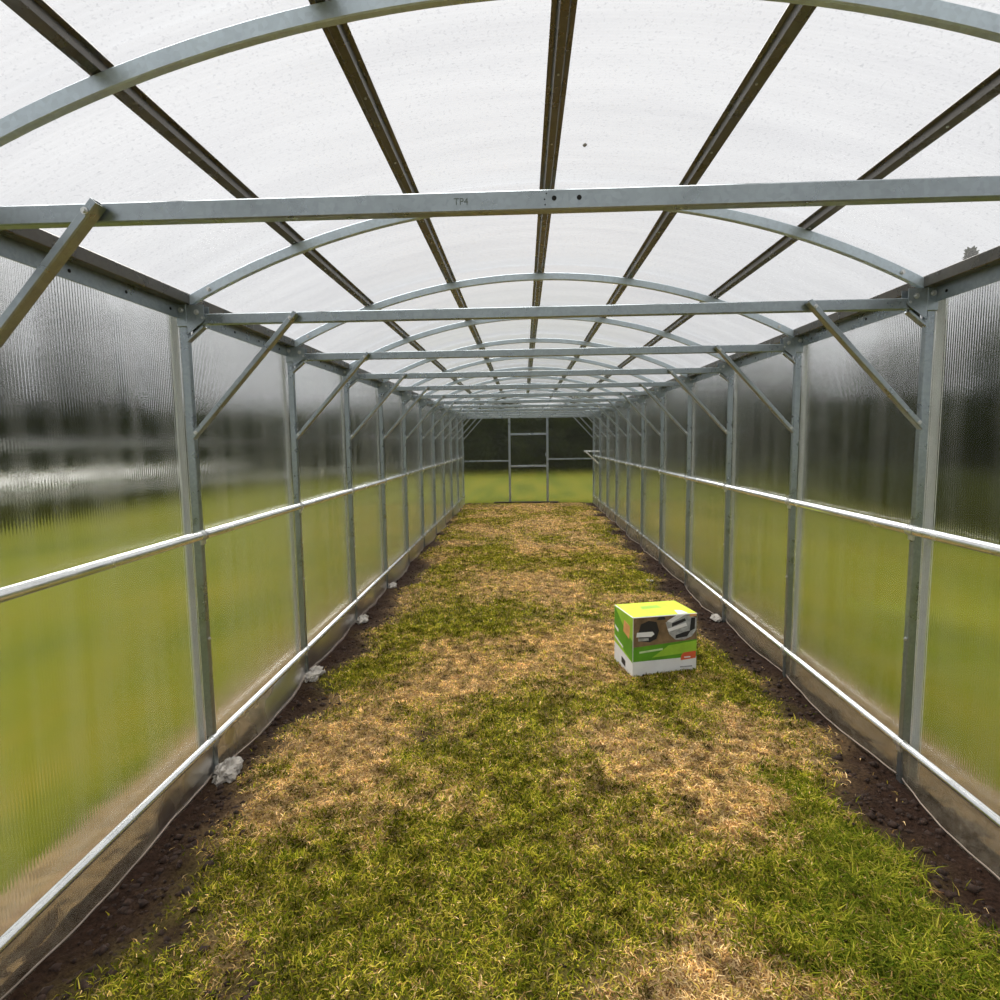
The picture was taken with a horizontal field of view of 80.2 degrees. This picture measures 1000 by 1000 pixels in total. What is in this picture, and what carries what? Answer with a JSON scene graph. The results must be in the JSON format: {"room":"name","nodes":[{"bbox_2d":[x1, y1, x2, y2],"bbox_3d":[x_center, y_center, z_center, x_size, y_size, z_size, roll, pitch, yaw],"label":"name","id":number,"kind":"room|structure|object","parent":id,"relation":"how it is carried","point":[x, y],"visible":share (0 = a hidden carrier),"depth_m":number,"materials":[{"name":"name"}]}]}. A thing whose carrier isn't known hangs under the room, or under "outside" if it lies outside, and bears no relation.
{"room":"greenhouse","nodes":[
{"label":"greenhouse","id":0,"kind":"room"},
{"bbox_2d":[0,256,462,997],"bbox_3d":[-1.174,-0.188,6.544,0.006,2.138,14.817,-1,6,2],"label":"wall","id":1,"kind":"structure","parent":0,"point":[102,693],"depth_m":2.18,"materials":[{"name":"clear plastic"}]},
{"bbox_2d":[0,229,461,417],"bbox_3d":[-1.158,-1.210,6.429,0.050,0.102,14.797,-1,6,2],"label":"eave purlin","id":2,"kind":"object","parent":1,"relation":"attached to","point":[29,247],"visible":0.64,"depth_m":2.12,"materials":[{"name":"metal"}]},
{"bbox_2d":[383,338,687,382],"bbox_3d":[0.325,-1.368,5.787,3.018,0.408,0.030,-1,6,2],"label":"arch","id":3,"kind":"object","parent":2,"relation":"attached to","point":[525,340],"visible":0.64,"depth_m":5.76,"materials":[{"name":"metal"}]},
{"bbox_2d":[349,317,725,368],"bbox_3d":[0.280,-1.253,4.656,3.018,0.408,0.030,-1,6,2],"label":"arch","id":4,"kind":"object","parent":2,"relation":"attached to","point":[664,334],"visible":0.68,"depth_m":4.63,"materials":[{"name":"metal"}]},
{"bbox_2d":[1,502,999,999],"bbox_3d":[0.378,0.814,6.600,3.240,0.063,14.847,-1,6,2],"label":"floor","id":5,"kind":"structure","parent":0,"point":[40,977],"depth_m":2.18,"materials":[{"name":"plant"}]},
{"bbox_2d":[212,756,243,786],"bbox_3d":[-1.227,1.206,2.667,0.107,0.074,0.202,-1,6,2],"label":"scrap","id":6,"kind":"object","parent":5,"relation":"on","point":[226,771],"visible":0.99,"depth_m":2.64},
{"bbox_2d":[304,665,325,682],"bbox_3d":[-1.184,1.098,3.786,0.118,0.057,0.215,-1,6,2],"label":"scrap","id":7,"kind":"object","parent":5,"relation":"on","point":[315,671],"visible":0.98,"depth_m":3.75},
{"bbox_2d":[356,614,368,623],"bbox_3d":[-1.142,0.984,4.942,0.107,0.046,0.218,-1,6,2],"label":"scrap","id":8,"kind":"object","parent":5,"relation":"on","point":[363,618],"visible":1,"depth_m":4.90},
{"bbox_2d":[23,502,999,999],"bbox_3d":[0.405,0.696,7.529,2.947,0.110,12.538,-1,6,2],"label":"grass","id":9,"kind":"structure","parent":5,"relation":"on","point":[912,963],"depth_m":2.03,"materials":[{"name":"green plant"}]},
{"bbox_2d":[614,600,696,676],"bbox_3d":[1.003,0.891,3.853,0.432,0.384,0.302,-2,6,-11],"label":"cardboard box","id":10,"kind":"object","parent":9,"relation":"on","point":[661,636],"visible":1,"depth_m":3.72,"materials":[{"name":"green cardboard"}]},
{"bbox_2d":[616,600,695,616],"bbox_3d":[1.000,0.701,3.835,0.423,0.001,0.294,-2,6,-11],"label":"box top","id":11,"kind":"object","parent":10,"relation":"on","point":[673,608],"depth_m":3.81,"materials":[{"name":"cardboard"}]},
{"bbox_2d":[633,614,696,647],"bbox_3d":[1.030,0.814,3.698,0.425,0.186,0.001,-2,6,-11],"label":"photo","id":12,"kind":"object","parent":10,"relation":"on","point":[663,637],"depth_m":3.69},
{"bbox_2d":[33,503,999,999],"bbox_3d":[0.412,0.730,7.482,2.997,0.078,12.604,-1,6,2],"label":"bare soil","id":13,"kind":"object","parent":5,"relation":"on","point":[123,909],"visible":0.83,"depth_m":2.21,"materials":[{"name":"brown soil"}]},
{"bbox_2d":[494,501,558,503],"bbox_3d":[0.616,0.056,13.891,1.500,0.045,0.030,-1,6,2],"label":"board","id":14,"kind":"object","parent":5,"relation":"on","point":[514,501],"visible":0.88,"depth_m":13.87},
{"bbox_2d":[80,502,999,999],"bbox_3d":[0.408,0.706,7.535,2.969,0.082,12.535,-1,6,2],"label":"dry grass","id":15,"kind":"structure","parent":5,"relation":"on","point":[762,797],"depth_m":2.62,"materials":[{"name":"beige plant"}]},
{"bbox_2d":[710,614,721,621],"bbox_3d":[1.772,0.957,4.855,0.087,0.035,0.176,-1,6,2],"label":"scrap","id":16,"kind":"object","parent":5,"relation":"on","point":[715,617],"visible":1,"depth_m":4.82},
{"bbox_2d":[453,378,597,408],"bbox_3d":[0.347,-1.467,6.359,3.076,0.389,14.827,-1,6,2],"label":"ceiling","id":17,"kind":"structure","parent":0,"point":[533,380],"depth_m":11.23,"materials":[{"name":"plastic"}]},
{"bbox_2d":[463,397,592,503],"bbox_3d":[0.653,-1.143,13.841,3.060,2.519,0.006,-1,6,2],"label":"wall","id":18,"kind":"structure","parent":0,"point":[571,481],"depth_m":13.86,"materials":[{"name":"clear plastic"}]},
{"bbox_2d":[464,460,508,461],"bbox_3d":[-0.314,-0.907,13.870,1.042,0.030,0.030,-1,6,2],"label":"rail","id":19,"kind":"object","parent":18,"relation":"attached to","point":[486,460],"visible":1,"depth_m":13.85,"materials":[{"name":"metal"}]},
{"bbox_2d":[508,418,548,501],"bbox_3d":[0.664,-0.907,13.818,0.930,1.993,0.065,-1,6,2],"label":"door","id":20,"kind":"structure","parent":18,"relation":"in","point":[509,433],"depth_m":13.81,"materials":[{"name":"metal"}]},
{"bbox_2d":[594,281,999,863],"bbox_3d":[1.901,-0.216,6.420,0.006,2.138,14.817,-1,6,2],"label":"wall","id":21,"kind":"structure","parent":0,"point":[856,448],"depth_m":2.86,"materials":[{"name":"clear plastic"}]},
{"bbox_2d":[594,245,999,415],"bbox_3d":[1.857,-1.238,6.307,0.050,0.102,14.797,-1,6,2],"label":"eave purlin","id":22,"kind":"object","parent":21,"relation":"attached to","point":[982,269],"visible":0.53,"depth_m":2.61,"materials":[{"name":"metal"}]},
{"bbox_2d":[435,376,623,400],"bbox_3d":[0.459,-1.714,9.177,3.018,0.408,0.030,-1,6,2],"label":"arch","id":23,"kind":"object","parent":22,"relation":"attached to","point":[539,377],"visible":0.56,"depth_m":9.15,"materials":[{"name":"metal"}]},
{"bbox_2d":[406,356,659,391],"bbox_3d":[0.369,-1.483,6.917,3.018,0.408,0.030,-1,6,2],"label":"arch","id":24,"kind":"object","parent":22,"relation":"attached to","point":[641,377],"visible":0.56,"depth_m":6.89,"materials":[{"name":"metal"}]},
{"bbox_3d":[1.205,-1.164,27.498,120.000,0.261,105.000,-1,6,2],"label":"ground","id":25,"kind":"structure","parent":0,"visible":0},
{"bbox_2d":[177,304,218,775],"bbox_3d":[-1.287,0.263,2.588,0.148,2.182,0.058,-1,6,2],"label":"wall post","id":26,"kind":"object","parent":25,"relation":"on","point":[189,320],"visible":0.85,"depth_m":2.55,"materials":[{"name":"metal"}]},
{"bbox_2d":[177,304,208,342],"bbox_3d":[-1.285,-0.742,2.488,0.118,0.162,0.046,-1,6,2],"label":"socket","id":27,"kind":"object","parent":26,"relation":"attached to","point":[189,320],"depth_m":2.47,"materials":[{"name":"metal"}]},
{"bbox_2d":[0,457,463,602],"bbox_3d":[-1.140,-0.238,6.518,0.045,0.062,14.777,-1,6,2],"label":"wall rail","id":28,"kind":"object","parent":26,"relation":"attached to","point":[20,589],"visible":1,"depth_m":2.22,"materials":[{"name":"metal"}]},
{"bbox_2d":[0,496,464,953],"bbox_3d":[-1.127,0.678,6.611,0.039,0.056,14.777,-1,6,2],"label":"wall rail","id":29,"kind":"object","parent":26,"relation":"attached to","point":[22,923],"visible":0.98,"depth_m":2.22,"materials":[{"name":"metal"}]},
{"bbox_2d":[0,498,464,999],"bbox_3d":[-1.111,0.765,6.604,0.082,0.155,14.748,-1,6,2],"label":"skirt","id":30,"kind":"object","parent":29,"relation":"attached to","point":[284,690],"visible":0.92,"depth_m":3.42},
{"bbox_2d":[190,311,298,439],"bbox_3d":[-1.063,-0.513,2.463,0.478,0.517,0.042,-1,6,2],"label":"brace","id":31,"kind":"object","parent":26,"relation":"attached to","point":[293,316],"visible":1,"depth_m":2.46,"materials":[{"name":"metal"}]},
{"bbox_2d":[199,298,912,325],"bbox_3d":[0.194,-0.767,2.422,3.000,0.043,0.036,-1,6,2],"label":"tie beam","id":32,"kind":"structure","parent":26,"relation":"attached to","point":[894,304],"depth_m":2.41,"materials":[{"name":"metal"}]},
{"bbox_2d":[189,209,923,304],"bbox_3d":[0.191,-1.023,2.396,3.018,0.408,0.030,-1,6,2],"label":"arch","id":33,"kind":"object","parent":26,"relation":"attached to","point":[897,271],"visible":0.65,"depth_m":2.36,"materials":[{"name":"metal"}]},
{"bbox_2d":[286,347,308,672],"bbox_3d":[-1.242,0.148,3.719,0.148,2.182,0.058,-1,6,2],"label":"wall post","id":34,"kind":"object","parent":25,"relation":"on","point":[294,357],"visible":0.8,"depth_m":3.68,"materials":[{"name":"metal"}]},
{"bbox_2d":[286,347,306,372],"bbox_3d":[-1.241,-0.857,3.618,0.118,0.162,0.046,-1,6,2],"label":"socket","id":35,"kind":"object","parent":34,"relation":"attached to","point":[294,357],"depth_m":3.60,"materials":[{"name":"metal"}]},
{"bbox_2d":[294,352,369,439],"bbox_3d":[-1.019,-0.629,3.593,0.478,0.517,0.042,-1,6,2],"label":"brace","id":36,"kind":"object","parent":34,"relation":"attached to","point":[365,356],"visible":1,"depth_m":3.58,"materials":[{"name":"metal"}]},
{"bbox_2d":[302,344,785,360],"bbox_3d":[0.239,-0.882,3.552,3.000,0.043,0.036,-1,6,2],"label":"tie beam","id":37,"kind":"structure","parent":34,"relation":"attached to","point":[758,347],"depth_m":3.54,"materials":[{"name":"metal"}]},
{"bbox_2d":[294,273,793,346],"bbox_3d":[0.235,-1.138,3.526,3.018,0.408,0.030,-1,6,2],"label":"arch","id":38,"kind":"object","parent":34,"relation":"attached to","point":[669,289],"visible":0.91,"depth_m":3.50,"materials":[{"name":"metal"}]},
{"bbox_2d":[343,369,357,619],"bbox_3d":[-1.197,0.033,4.849,0.148,2.182,0.058,-1,6,2],"label":"wall post","id":39,"kind":"object","parent":25,"relation":"on","point":[351,381],"visible":0.6,"depth_m":4.82,"materials":[{"name":"metal"}]},
{"bbox_2d":[343,369,357,388],"bbox_3d":[-1.196,-0.972,4.749,0.118,0.162,0.046,-1,6,2],"label":"socket","id":40,"kind":"object","parent":39,"relation":"attached to","point":[351,381],"depth_m":4.73,"materials":[{"name":"metal"}]},
{"bbox_2d":[349,373,406,439],"bbox_3d":[-0.974,-0.744,4.724,0.478,0.517,0.042,-1,6,2],"label":"brace","id":41,"kind":"object","parent":39,"relation":"attached to","point":[404,375],"visible":1,"depth_m":4.71,"materials":[{"name":"metal"}]},
{"bbox_2d":[355,367,720,379],"bbox_3d":[0.283,-0.997,4.682,3.000,0.043,0.036,-1,6,2],"label":"tie beam","id":42,"kind":"structure","parent":39,"relation":"attached to","point":[713,369],"depth_m":4.67,"materials":[{"name":"metal"}]},
{"bbox_2d":[378,383,389,588],"bbox_3d":[-1.153,-0.082,5.979,0.148,2.182,0.058,-1,6,2],"label":"wall post","id":43,"kind":"object","parent":25,"relation":"on","point":[383,389],"visible":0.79,"depth_m":5.94,"materials":[{"name":"metal"}]},
{"bbox_2d":[378,383,389,397],"bbox_3d":[-1.151,-1.087,5.879,0.118,0.162,0.046,-1,6,2],"label":"socket","id":44,"kind":"object","parent":43,"relation":"attached to","point":[383,389],"depth_m":5.86,"materials":[{"name":"metal"}]},
{"bbox_2d":[383,386,428,439],"bbox_3d":[-0.929,-0.859,5.854,0.478,0.517,0.042,-1,6,2],"label":"brace","id":45,"kind":"object","parent":43,"relation":"attached to","point":[427,387],"visible":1,"depth_m":5.84,"materials":[{"name":"metal"}]},
{"bbox_2d":[388,382,680,390],"bbox_3d":[0.328,-1.112,5.813,3.000,0.043,0.036,-1,6,2],"label":"tie beam","id":46,"kind":"structure","parent":43,"relation":"attached to","point":[627,384],"depth_m":5.80,"materials":[{"name":"metal"}]},
{"bbox_2d":[401,392,410,564],"bbox_3d":[-1.108,-0.197,7.109,0.148,2.182,0.058,-1,6,2],"label":"wall post","id":47,"kind":"object","parent":25,"relation":"on","point":[405,398],"visible":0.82,"depth_m":7.08,"materials":[{"name":"metal"}]},
{"bbox_2d":[401,392,410,404],"bbox_3d":[-1.107,-1.203,7.009,0.118,0.162,0.046,-1,6,2],"label":"socket","id":48,"kind":"object","parent":47,"relation":"attached to","point":[405,398],"depth_m":6.99,"materials":[{"name":"metal"}]},
{"bbox_2d":[405,395,443,439],"bbox_3d":[-0.885,-0.974,6.984,0.478,0.517,0.042,-1,6,2],"label":"brace","id":49,"kind":"object","parent":47,"relation":"attached to","point":[442,396],"visible":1,"depth_m":6.97,"materials":[{"name":"metal"}]},
{"bbox_2d":[410,391,655,398],"bbox_3d":[0.373,-1.228,6.943,3.000,0.043,0.036,-1,6,2],"label":"tie beam","id":50,"kind":"structure","parent":47,"relation":"attached to","point":[629,392],"depth_m":6.93,"materials":[{"name":"metal"}]},
{"bbox_2d":[418,399,426,546],"bbox_3d":[-1.063,-0.313,8.240,0.148,2.182,0.058,-1,6,2],"label":"wall post","id":51,"kind":"object","parent":25,"relation":"on","point":[422,402],"visible":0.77,"depth_m":8.21,"materials":[{"name":"metal"}]},
{"bbox_2d":[418,399,426,409],"bbox_3d":[-1.062,-1.318,8.139,0.118,0.162,0.046,-1,6,2],"label":"socket","id":52,"kind":"object","parent":51,"relation":"attached to","point":[422,402],"depth_m":8.12,"materials":[{"name":"metal"}]},
{"bbox_2d":[421,401,454,438],"bbox_3d":[-0.840,-1.089,8.114,0.478,0.517,0.042,-1,6,2],"label":"brace","id":53,"kind":"object","parent":51,"relation":"attached to","point":[452,404],"visible":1,"depth_m":8.10,"materials":[{"name":"metal"}]},
{"bbox_2d":[425,398,636,404],"bbox_3d":[0.417,-1.343,8.073,3.000,0.043,0.036,-1,6,2],"label":"tie beam","id":54,"kind":"structure","parent":51,"relation":"attached to","point":[600,399],"depth_m":8.06,"materials":[{"name":"metal"}]},
{"bbox_2d":[424,367,637,394],"bbox_3d":[0.414,-1.599,8.047,3.018,0.408,0.030,-1,6,2],"label":"arch","id":55,"kind":"object","parent":51,"relation":"attached to","point":[515,368],"visible":0.66,"depth_m":8.02,"materials":[{"name":"metal"}]},
{"bbox_2d":[431,404,438,533],"bbox_3d":[-1.019,-0.428,9.370,0.148,2.182,0.058,-1,6,2],"label":"wall post","id":56,"kind":"object","parent":25,"relation":"on","point":[435,409],"visible":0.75,"depth_m":9.34,"materials":[{"name":"metal"}]},
{"bbox_2d":[438,403,622,408],"bbox_3d":[0.462,-1.458,9.203,3.000,0.043,0.036,-1,6,2],"label":"tie beam","id":57,"kind":"structure","parent":56,"relation":"attached to","point":[594,404],"depth_m":9.19,"materials":[{"name":"metal"}]},
{"bbox_2d":[441,409,446,522],"bbox_3d":[-0.974,-0.543,10.500,0.148,2.182,0.058,-1,6,2],"label":"wall post","id":58,"kind":"object","parent":25,"relation":"on","point":[443,410],"visible":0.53,"depth_m":10.48,"materials":[{"name":"metal"}]},
{"bbox_2d":[447,407,611,411],"bbox_3d":[0.507,-1.573,10.334,3.000,0.043,0.036,-1,6,2],"label":"tie beam","id":59,"kind":"structure","parent":58,"relation":"attached to","point":[583,408],"depth_m":10.32,"materials":[{"name":"metal"}]},
{"bbox_2d":[444,383,614,405],"bbox_3d":[0.503,-1.829,10.308,3.018,0.408,0.030,-1,6,2],"label":"arch","id":60,"kind":"object","parent":58,"relation":"attached to","point":[576,389],"visible":0.35,"depth_m":10.28,"materials":[{"name":"metal"}]},
{"bbox_2d":[449,412,454,515],"bbox_3d":[-0.929,-0.658,11.630,0.148,2.182,0.058,-1,6,2],"label":"wall post","id":61,"kind":"object","parent":25,"relation":"on","point":[451,414],"visible":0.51,"depth_m":11.60,"materials":[{"name":"metal"}]},
{"bbox_2d":[454,410,603,414],"bbox_3d":[0.551,-1.688,11.464,3.000,0.043,0.036,-1,6,2],"label":"tie beam","id":62,"kind":"structure","parent":61,"relation":"attached to","point":[588,411],"depth_m":11.46,"materials":[{"name":"metal"}]},
{"bbox_2d":[452,389,605,409],"bbox_3d":[0.548,-1.944,11.438,3.018,0.408,0.030,-1,6,2],"label":"arch","id":63,"kind":"object","parent":61,"relation":"attached to","point":[511,390],"visible":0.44,"depth_m":11.42,"materials":[{"name":"metal"}]},
{"bbox_2d":[456,415,460,508],"bbox_3d":[-0.885,-0.773,12.761,0.148,2.182,0.058,-1,6,2],"label":"wall post","id":64,"kind":"object","parent":25,"relation":"on","point":[458,417],"visible":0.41,"depth_m":12.74,"materials":[{"name":"metal"}]},
{"bbox_2d":[461,413,595,416],"bbox_3d":[0.596,-1.804,12.594,3.000,0.043,0.036,-1,6,2],"label":"tie beam","id":65,"kind":"structure","parent":64,"relation":"attached to","point":[557,414],"depth_m":12.58,"materials":[{"name":"metal"}]},
{"bbox_2d":[462,417,465,502],"bbox_3d":[-0.840,-0.889,13.891,0.148,2.182,0.058,-1,6,2],"label":"wall post","id":66,"kind":"object","parent":25,"relation":"on","point":[464,418],"visible":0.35,"depth_m":13.86,"materials":[{"name":"metal"}]},
{"bbox_2d":[466,415,589,418],"bbox_3d":[0.641,-1.919,13.724,3.000,0.043,0.036,-1,6,2],"label":"tie beam","id":67,"kind":"structure","parent":66,"relation":"attached to","point":[564,415],"depth_m":13.71,"materials":[{"name":"metal"}]},
{"bbox_2d":[474,397,587,410],"bbox_3d":[0.637,-2.175,13.698,3.018,0.408,0.030,-1,6,2],"label":"arch","id":68,"kind":"object","parent":66,"relation":"attached to","point":[516,397],"visible":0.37,"depth_m":13.67,"materials":[{"name":"metal"}]},
{"bbox_2d":[590,415,594,497],"bbox_3d":[2.149,-0.916,13.770,0.148,2.182,0.058,-1,6,2],"label":"wall post","id":69,"kind":"object","parent":25,"relation":"on","point":[591,416],"visible":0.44,"depth_m":13.73,"materials":[{"name":"metal"}]},
{"bbox_2d":[596,413,600,507],"bbox_3d":[2.104,-0.801,12.640,0.148,2.182,0.058,-1,6,2],"label":"wall post","id":70,"kind":"object","parent":25,"relation":"on","point":[597,414],"visible":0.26,"depth_m":12.62,"materials":[{"name":"metal"}]},
{"bbox_2d":[603,410,608,514],"bbox_3d":[2.060,-0.686,11.509,0.148,2.182,0.058,-1,6,2],"label":"wall post","id":71,"kind":"object","parent":25,"relation":"on","point":[606,411],"visible":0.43,"depth_m":11.50,"materials":[{"name":"metal"}]},
{"bbox_2d":[611,406,617,522],"bbox_3d":[2.015,-0.571,10.379,0.148,2.182,0.058,-1,6,2],"label":"wall post","id":72,"kind":"object","parent":25,"relation":"on","point":[612,407],"visible":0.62,"depth_m":10.36,"materials":[{"name":"metal"}]},
{"bbox_2d":[622,401,629,532],"bbox_3d":[1.970,-0.456,9.249,0.148,2.182,0.058,-1,6,2],"label":"wall post","id":73,"kind":"object","parent":25,"relation":"on","point":[625,404],"visible":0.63,"depth_m":9.23,"materials":[{"name":"metal"}]},
{"bbox_2d":[596,404,626,436],"bbox_3d":[1.723,-1.228,9.143,0.478,0.517,0.042,-1,6,2],"label":"brace","id":74,"kind":"object","parent":73,"relation":"attached to","point":[606,414],"visible":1,"depth_m":9.13,"materials":[{"name":"metal"}]},
{"bbox_2d":[622,401,629,409],"bbox_3d":[1.942,-1.461,9.150,0.118,0.162,0.046,-1,6,2],"label":"socket","id":75,"kind":"object","parent":73,"relation":"attached to","point":[625,404],"depth_m":9.13,"materials":[{"name":"metal"}]},
{"bbox_2d":[636,395,644,545],"bbox_3d":[1.926,-0.340,8.119,0.148,2.182,0.058,-1,6,2],"label":"wall post","id":76,"kind":"object","parent":25,"relation":"on","point":[640,399],"visible":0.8,"depth_m":8.08,"materials":[{"name":"metal"}]},
{"bbox_2d":[607,399,641,435],"bbox_3d":[1.679,-1.113,8.012,0.478,0.517,0.042,-1,6,2],"label":"brace","id":77,"kind":"object","parent":76,"relation":"attached to","point":[608,400],"visible":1,"depth_m":8.00,"materials":[{"name":"metal"}]},
{"bbox_2d":[636,395,644,405],"bbox_3d":[1.897,-1.345,8.020,0.118,0.162,0.046,-1,6,2],"label":"socket","id":78,"kind":"object","parent":76,"relation":"attached to","point":[640,399],"depth_m":8.00,"materials":[{"name":"metal"}]},
{"bbox_2d":[654,387,664,563],"bbox_3d":[1.881,-0.225,6.988,0.148,2.182,0.058,-1,6,2],"label":"wall post","id":79,"kind":"object","parent":25,"relation":"on","point":[660,394],"visible":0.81,"depth_m":6.96,"materials":[{"name":"metal"}]},
{"bbox_2d":[621,392,660,435],"bbox_3d":[1.634,-0.998,6.882,0.478,0.517,0.042,-1,6,2],"label":"brace","id":80,"kind":"object","parent":79,"relation":"attached to","point":[622,393],"visible":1,"depth_m":6.87,"materials":[{"name":"metal"}]},
{"bbox_2d":[654,387,664,400],"bbox_3d":[1.853,-1.230,6.889,0.118,0.162,0.046,-1,6,2],"label":"socket","id":81,"kind":"object","parent":79,"relation":"attached to","point":[660,394],"depth_m":6.87,"materials":[{"name":"metal"}]},
{"bbox_2d":[680,377,692,585],"bbox_3d":[1.836,-0.110,5.858,0.148,2.182,0.058,-1,6,2],"label":"wall post","id":82,"kind":"object","parent":25,"relation":"on","point":[687,381],"visible":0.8,"depth_m":5.83,"materials":[{"name":"metal"}]},
{"bbox_2d":[639,382,687,434],"bbox_3d":[1.589,-0.882,5.752,0.478,0.517,0.042,-1,6,2],"label":"brace","id":83,"kind":"object","parent":82,"relation":"attached to","point":[641,383],"visible":1,"depth_m":5.74,"materials":[{"name":"metal"}]},
{"bbox_2d":[680,377,692,392],"bbox_3d":[1.808,-1.115,5.759,0.118,0.162,0.046,-1,6,2],"label":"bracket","id":84,"kind":"object","parent":82,"relation":"attached to","point":[687,381],"depth_m":5.73,"materials":[{"name":"metal"}]},
{"bbox_2d":[718,362,733,621],"bbox_3d":[1.792,0.005,4.728,0.148,2.182,0.058,-1,6,2],"label":"wall post","id":85,"kind":"object","parent":25,"relation":"on","point":[726,370],"visible":0.58,"depth_m":4.70,"materials":[{"name":"metal"}]},
{"bbox_2d":[667,368,728,433],"bbox_3d":[1.545,-0.767,4.622,0.478,0.517,0.042,-1,6,2],"label":"brace","id":86,"kind":"object","parent":85,"relation":"attached to","point":[669,370],"visible":1,"depth_m":4.61,"materials":[{"name":"metal"}]},
{"bbox_2d":[718,362,733,381],"bbox_3d":[1.764,-1.000,4.629,0.118,0.162,0.046,-1,6,2],"label":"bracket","id":87,"kind":"object","parent":85,"relation":"attached to","point":[726,370],"depth_m":4.61,"materials":[{"name":"metal"}]},
{"bbox_2d":[780,337,802,676],"bbox_3d":[1.747,0.120,3.598,0.148,2.182,0.058,-1,6,2],"label":"wall post","id":88,"kind":"object","parent":25,"relation":"on","point":[794,348],"visible":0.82,"depth_m":3.56,"materials":[{"name":"metal"}]},
{"bbox_2d":[714,345,795,432],"bbox_3d":[1.500,-0.652,3.491,0.478,0.517,0.042,-1,6,2],"label":"brace","id":89,"kind":"object","parent":88,"relation":"attached to","point":[717,348],"visible":1,"depth_m":3.48,"materials":[{"name":"metal"}]},
{"bbox_2d":[780,337,802,363],"bbox_3d":[1.719,-0.884,3.499,0.118,0.162,0.046,-1,6,2],"label":"bracket","id":90,"kind":"object","parent":88,"relation":"attached to","point":[794,348],"depth_m":3.48,"materials":[{"name":"metal"}]},
{"bbox_2d":[896,287,937,784],"bbox_3d":[1.702,0.236,2.467,0.148,2.182,0.058,-1,6,2],"label":"wall post","id":91,"kind":"object","parent":25,"relation":"on","point":[924,303],"visible":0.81,"depth_m":2.43,"materials":[{"name":"metal"}]},
{"bbox_2d":[592,455,999,556],"bbox_3d":[1.864,-0.266,6.396,0.045,0.062,14.777,-1,6,2],"label":"wall rail","id":92,"kind":"object","parent":91,"relation":"attached to","point":[912,531],"visible":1,"depth_m":2.78,"materials":[{"name":"metal"}]},
{"bbox_2d":[805,299,925,429],"bbox_3d":[1.455,-0.537,2.361,0.478,0.517,0.042,-1,6,2],"label":"brace","id":93,"kind":"object","parent":91,"relation":"attached to","point":[811,304],"visible":1,"depth_m":2.35,"materials":[{"name":"metal"}]},
{"bbox_2d":[901,287,937,327],"bbox_3d":[1.674,-0.769,2.368,0.118,0.162,0.046,-1,6,2],"label":"bracket","id":94,"kind":"object","parent":91,"relation":"attached to","point":[924,303],"depth_m":2.35,"materials":[{"name":"metal"}]},
{"bbox_2d":[962,246,979,259],"bbox_3d":[21.436,-6.534,27.432,2.909,9.970,2.938,-3,6,-23],"label":"slender tree","id":95,"kind":"object","parent":25,"relation":"on","point":[969,252],"visible":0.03,"depth_m":26.86,"materials":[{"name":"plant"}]},
{"bbox_3d":[-1.331,0.379,1.458,0.147,2.182,0.057,-1,6,2],"label":"wall post","id":96,"kind":"object","parent":25,"relation":"on","visible":0},
{"bbox_2d":[0,197,106,348],"bbox_3d":[-1.108,-0.398,1.333,0.478,0.517,0.042,-1,6,2],"label":"brace","id":97,"kind":"object","parent":96,"relation":"attached to","point":[90,213],"visible":1,"depth_m":1.31,"materials":[{"name":"metal"}]},
{"bbox_2d":[0,176,999,229],"bbox_3d":[0.149,-0.652,1.292,3.000,0.043,0.036,-1,6,2],"label":"tie beam","id":98,"kind":"structure","parent":96,"relation":"attached to","point":[975,188],"depth_m":1.29,"materials":[{"name":"metal"}]},
{"bbox_2d":[0,0,999,146],"bbox_3d":[0.146,-0.907,1.266,3.018,0.408,0.030,-1,6,2],"label":"arch","id":99,"kind":"object","parent":96,"relation":"attached to","point":[967,20],"visible":1,"depth_m":1.27,"materials":[{"name":"metal"}]},
{"bbox_2d":[1,0,483,404],"bbox_3d":[-0.688,-1.467,6.385,0.058,0.036,14.797,-1,6,2],"label":"purlin","id":100,"kind":"object","parent":99,"relation":"attached to","point":[38,14],"visible":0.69,"depth_m":1.51,"materials":[{"name":"metal"}]},
{"bbox_2d":[308,0,505,398],"bbox_3d":[-0.185,-1.593,6.352,0.060,0.032,14.797,-1,6,2],"label":"purlin","id":101,"kind":"object","parent":99,"relation":"attached to","point":[340,38],"visible":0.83,"depth_m":1.78,"materials":[{"name":"metal"}]},
{"bbox_2d":[526,0,577,392],"bbox_3d":[0.344,-1.639,6.326,0.060,0.027,14.797,-1,6,2],"label":"purlin","id":102,"kind":"object","parent":99,"relation":"attached to","point":[563,12],"visible":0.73,"depth_m":1.79,"materials":[{"name":"metal"}]},
{"bbox_2d":[550,3,815,397],"bbox_3d":[0.874,-1.603,6.309,0.060,0.032,14.797,-1,6,2],"label":"purlin","id":103,"kind":"object","parent":99,"relation":"attached to","point":[794,18],"visible":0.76,"depth_m":1.74,"materials":[{"name":"metal"}]},
{"bbox_2d":[572,68,999,402],"bbox_3d":[1.380,-1.486,6.301,0.058,0.036,14.797,-1,6,2],"label":"purlin","id":104,"kind":"object","parent":99,"relation":"attached to","point":[988,89],"visible":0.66,"depth_m":1.79,"materials":[{"name":"metal"}]},
{"bbox_3d":[1.658,0.351,1.337,0.147,2.182,0.057,-1,6,2],"label":"wall post","id":105,"kind":"object","parent":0,"visible":0},
{"bbox_2d":[592,495,999,827],"bbox_3d":[1.876,0.650,6.489,0.039,0.056,14.777,-1,6,2],"label":"wall rail","id":106,"kind":"object","parent":105,"relation":"attached to","point":[901,745],"visible":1,"depth_m":2.81,"materials":[{"name":"metal"}]},
{"bbox_2d":[593,498,999,879],"bbox_3d":[1.857,0.738,6.484,0.098,0.156,14.747,-1,6,2],"label":"skirt","id":107,"kind":"object","parent":106,"relation":"attached to","point":[593,498],"visible":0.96,"depth_m":2.82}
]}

